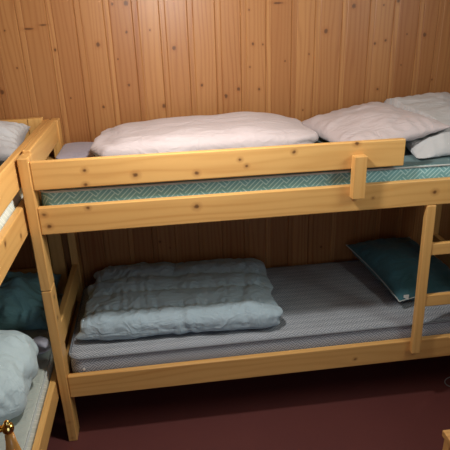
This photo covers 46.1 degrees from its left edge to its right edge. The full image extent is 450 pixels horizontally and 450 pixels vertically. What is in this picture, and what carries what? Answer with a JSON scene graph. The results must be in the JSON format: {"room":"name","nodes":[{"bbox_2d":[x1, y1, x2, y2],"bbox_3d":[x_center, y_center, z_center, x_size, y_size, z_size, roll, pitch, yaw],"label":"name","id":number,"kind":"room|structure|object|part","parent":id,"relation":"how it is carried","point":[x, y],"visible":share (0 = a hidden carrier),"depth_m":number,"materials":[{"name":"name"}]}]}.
{"room":"bunk bed dormitory","nodes":[
{"label":"bunk bed dormitory","id":0,"kind":"room"},
{"bbox_2d":[0,0,449,295],"bbox_3d":[-0.142,-0.480,2.833,3.260,2.420,0.080,-4,23,-6],"label":"wall","id":1,"kind":"structure","parent":0,"point":[94,66],"depth_m":2.69,"materials":[{"name":"brown wood"}]},
{"bbox_2d":[47,355,449,449],"bbox_3d":[0.125,1.336,1.703,3.460,0.080,3.670,-4,23,-6],"label":"floor","id":2,"kind":"structure","parent":0,"point":[397,405],"depth_m":2.59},
{"bbox_2d":[0,420,21,449],"bbox_3d":[-0.640,0.912,0.978,0.742,1.304,0.052,-4,23,-6],"label":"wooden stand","id":3,"kind":"object","parent":2,"relation":"on","point":[7,428],"visible":1,"depth_m":0.77,"materials":[{"name":"brown wood"}]},
{"bbox_3d":[-0.298,0.896,1.020,0.052,1.280,0.052,-4,23,-6],"label":"post","id":4,"kind":"part","parent":3,"relation":"part of","materials":[{"name":"brown wood"}]},
{"bbox_2d":[0,117,77,449],"bbox_3d":[-1.159,0.504,1.919,0.878,1.365,2.030,-4,23,-6],"label":"bunk bed","id":5,"kind":"object","parent":2,"relation":"on","point":[13,234],"visible":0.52,"depth_m":2.06,"materials":[{"name":"brown wood"}]},
{"bbox_2d":[0,165,22,230],"bbox_3d":[-1.172,0.074,1.742,0.815,0.138,1.933,-4,23,-6],"label":"mattress","id":6,"kind":"object","parent":5,"relation":"on","point":[13,204],"visible":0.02,"depth_m":1.98,"materials":[{"name":"white fabric"}]},
{"bbox_2d":[0,121,29,164],"bbox_3d":[-1.168,-0.390,2.363,0.523,0.234,0.386,-6,23,-10],"label":"pillow","id":7,"kind":"object","parent":6,"relation":"on","point":[12,134],"visible":0.75,"depth_m":2.33,"materials":[{"name":"white fabric"}]},
{"bbox_3d":[-0.750,0.083,1.804,0.028,0.114,2.030,-4,23,-6],"label":"rail","id":8,"kind":"part","parent":5,"relation":"part of","materials":[{"name":"brown wood"}]},
{"bbox_2d":[0,294,62,449],"bbox_3d":[-1.148,0.823,2.053,0.815,0.120,1.933,-4,23,-6],"label":"mattress","id":9,"kind":"object","parent":5,"relation":"on","point":[26,423],"visible":0.23,"depth_m":2.17,"materials":[{"name":"grey fabric"}]},
{"bbox_2d":[0,330,38,424],"bbox_3d":[-1.089,0.591,2.085,0.653,0.268,0.515,-4,23,-6],"label":"duvet","id":10,"kind":"object","parent":9,"relation":"on","point":[19,351],"visible":0.98,"depth_m":2.06,"materials":[{"name":"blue fabric"}]},
{"bbox_2d":[0,272,60,330],"bbox_3d":[-1.102,0.364,2.709,0.482,0.210,0.401,-4,23,-6],"label":"pillow","id":11,"kind":"object","parent":9,"relation":"on","point":[21,302],"visible":0.7,"depth_m":2.61,"materials":[{"name":"teal fabric"}]},
{"bbox_2d":[33,335,50,353],"bbox_3d":[-0.863,0.557,2.457,0.146,0.031,0.099,19,30,40],"label":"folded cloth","id":12,"kind":"object","parent":9,"relation":"on","point":[43,344],"visible":0.62,"depth_m":2.44,"materials":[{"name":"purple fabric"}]},
{"bbox_3d":[-0.931,-0.268,2.720,0.070,0.569,0.038,-4,23,-6],"label":"post","id":13,"kind":"part","parent":5,"relation":"part of","materials":[{"name":"brown wood"}]},
{"bbox_3d":[-0.726,0.831,2.115,0.028,0.093,2.030,-4,23,-6],"label":"rail","id":14,"kind":"part","parent":5,"relation":"part of","materials":[{"name":"brown wood"}]},
{"bbox_3d":[-0.911,0.363,2.983,0.070,0.794,0.038,-4,23,-6],"label":"post","id":15,"kind":"part","parent":5,"relation":"part of","materials":[{"name":"brown wood"}]},
{"bbox_2d":[17,118,449,440],"bbox_3d":[0.250,0.157,2.649,2.109,1.362,0.800,-4,23,-6],"label":"bunk bed","id":16,"kind":"object","parent":2,"relation":"on","point":[36,173],"visible":0.7,"depth_m":2.15,"materials":[{"name":"brown wood"}]},
{"bbox_3d":[-0.743,-0.002,2.084,0.040,0.556,0.085,-4,23,-6],"label":"post","id":17,"kind":"part","parent":16,"relation":"part of","materials":[{"name":"brown wood"}]},
{"bbox_3d":[-0.834,-0.264,2.716,0.040,0.560,0.075,-4,23,-6],"label":"post","id":18,"kind":"part","parent":16,"relation":"part of","materials":[{"name":"brown wood"}]},
{"bbox_3d":[-0.723,0.623,2.344,0.040,0.794,0.085,-4,23,-6],"label":"post","id":19,"kind":"part","parent":16,"relation":"part of","materials":[{"name":"brown wood"}]},
{"bbox_3d":[-0.814,0.363,2.976,0.040,0.794,0.075,-4,23,-6],"label":"post","id":20,"kind":"part","parent":16,"relation":"part of","materials":[{"name":"brown wood"}]},
{"bbox_3d":[0.284,-0.095,2.170,2.027,0.113,0.028,-4,23,-6],"label":"rail","id":21,"kind":"part","parent":16,"relation":"part of","materials":[{"name":"brown wood"}]},
{"bbox_2d":[39,138,449,205],"bbox_3d":[0.234,-0.280,2.486,2.024,0.139,0.702,-4,23,-6],"label":"mattress","id":22,"kind":"object","parent":16,"relation":"on","point":[413,167],"visible":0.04,"depth_m":2.13,"materials":[{"name":"teal fabric"}]},
{"bbox_2d":[56,142,94,158],"bbox_3d":[-0.694,-0.360,2.525,0.187,0.022,0.302,-4,23,-6],"label":"sheet","id":23,"kind":"object","parent":22,"relation":"on","point":[75,149],"visible":0.72,"depth_m":2.47,"materials":[{"name":"white fabric"}]},
{"bbox_2d":[90,112,318,156],"bbox_3d":[-0.099,-0.412,2.446,1.012,0.144,0.523,-4,23,-6],"label":"duvet","id":24,"kind":"object","parent":22,"relation":"on","point":[234,129],"visible":0.8,"depth_m":2.27,"materials":[{"name":"white fabric"}]},
{"bbox_2d":[302,102,449,141],"bbox_3d":[0.672,-0.471,2.504,0.474,0.162,0.601,-8,23,-15],"label":"pillow","id":25,"kind":"object","parent":22,"relation":"on","point":[371,120],"visible":0.83,"depth_m":2.36,"materials":[{"name":"white fabric"}]},
{"bbox_2d":[384,92,449,158],"bbox_3d":[0.997,-0.497,2.509,0.459,0.189,0.617,-4,23,-6],"label":"pillow","id":26,"kind":"object","parent":22,"relation":"on","point":[436,106],"visible":0.56,"depth_m":2.42,"materials":[{"name":"white fabric"}]},
{"bbox_3d":[0.308,0.641,2.476,2.027,0.112,0.028,-4,23,-6],"label":"rail","id":27,"kind":"part","parent":16,"relation":"part of","materials":[{"name":"brown wood"}]},
{"bbox_2d":[69,260,449,372],"bbox_3d":[0.259,0.451,2.790,2.021,0.159,0.703,-4,23,-6],"label":"mattress","id":28,"kind":"object","parent":16,"relation":"on","point":[332,303],"visible":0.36,"depth_m":2.52,"materials":[{"name":"grey fabric"}]},
{"bbox_2d":[75,258,282,339],"bbox_3d":[-0.232,0.339,2.707,0.971,0.130,0.645,-3,23,-4],"label":"duvet","id":29,"kind":"object","parent":28,"relation":"on","point":[143,299],"visible":1,"depth_m":2.54,"materials":[{"name":"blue fabric"}]},
{"bbox_2d":[346,237,449,301],"bbox_3d":[0.978,0.214,2.869,0.424,0.164,0.552,-8,23,-14],"label":"pillow","id":30,"kind":"object","parent":28,"relation":"on","point":[394,262],"visible":0.9,"depth_m":2.77,"materials":[{"name":"teal fabric"}]},
{"bbox_3d":[1.236,0.203,3.204,0.040,0.794,0.075,-4,23,-6],"label":"post","id":31,"kind":"part","parent":16,"relation":"part of","materials":[{"name":"brown wood"}]},
{"bbox_2d":[442,429,449,449],"bbox_3d":[0.984,0.981,1.839,0.353,0.420,0.342,-4,23,-6],"label":"stool","id":32,"kind":"object","parent":2,"relation":"on","point":[445,433],"visible":1,"depth_m":1.89,"materials":[{"name":"brown wood"}]},
{"bbox_3d":[0.816,0.949,1.962,0.036,0.394,0.036,-4,23,-6],"label":"leg","id":33,"kind":"part","parent":32,"relation":"part of","materials":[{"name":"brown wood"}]}
]}

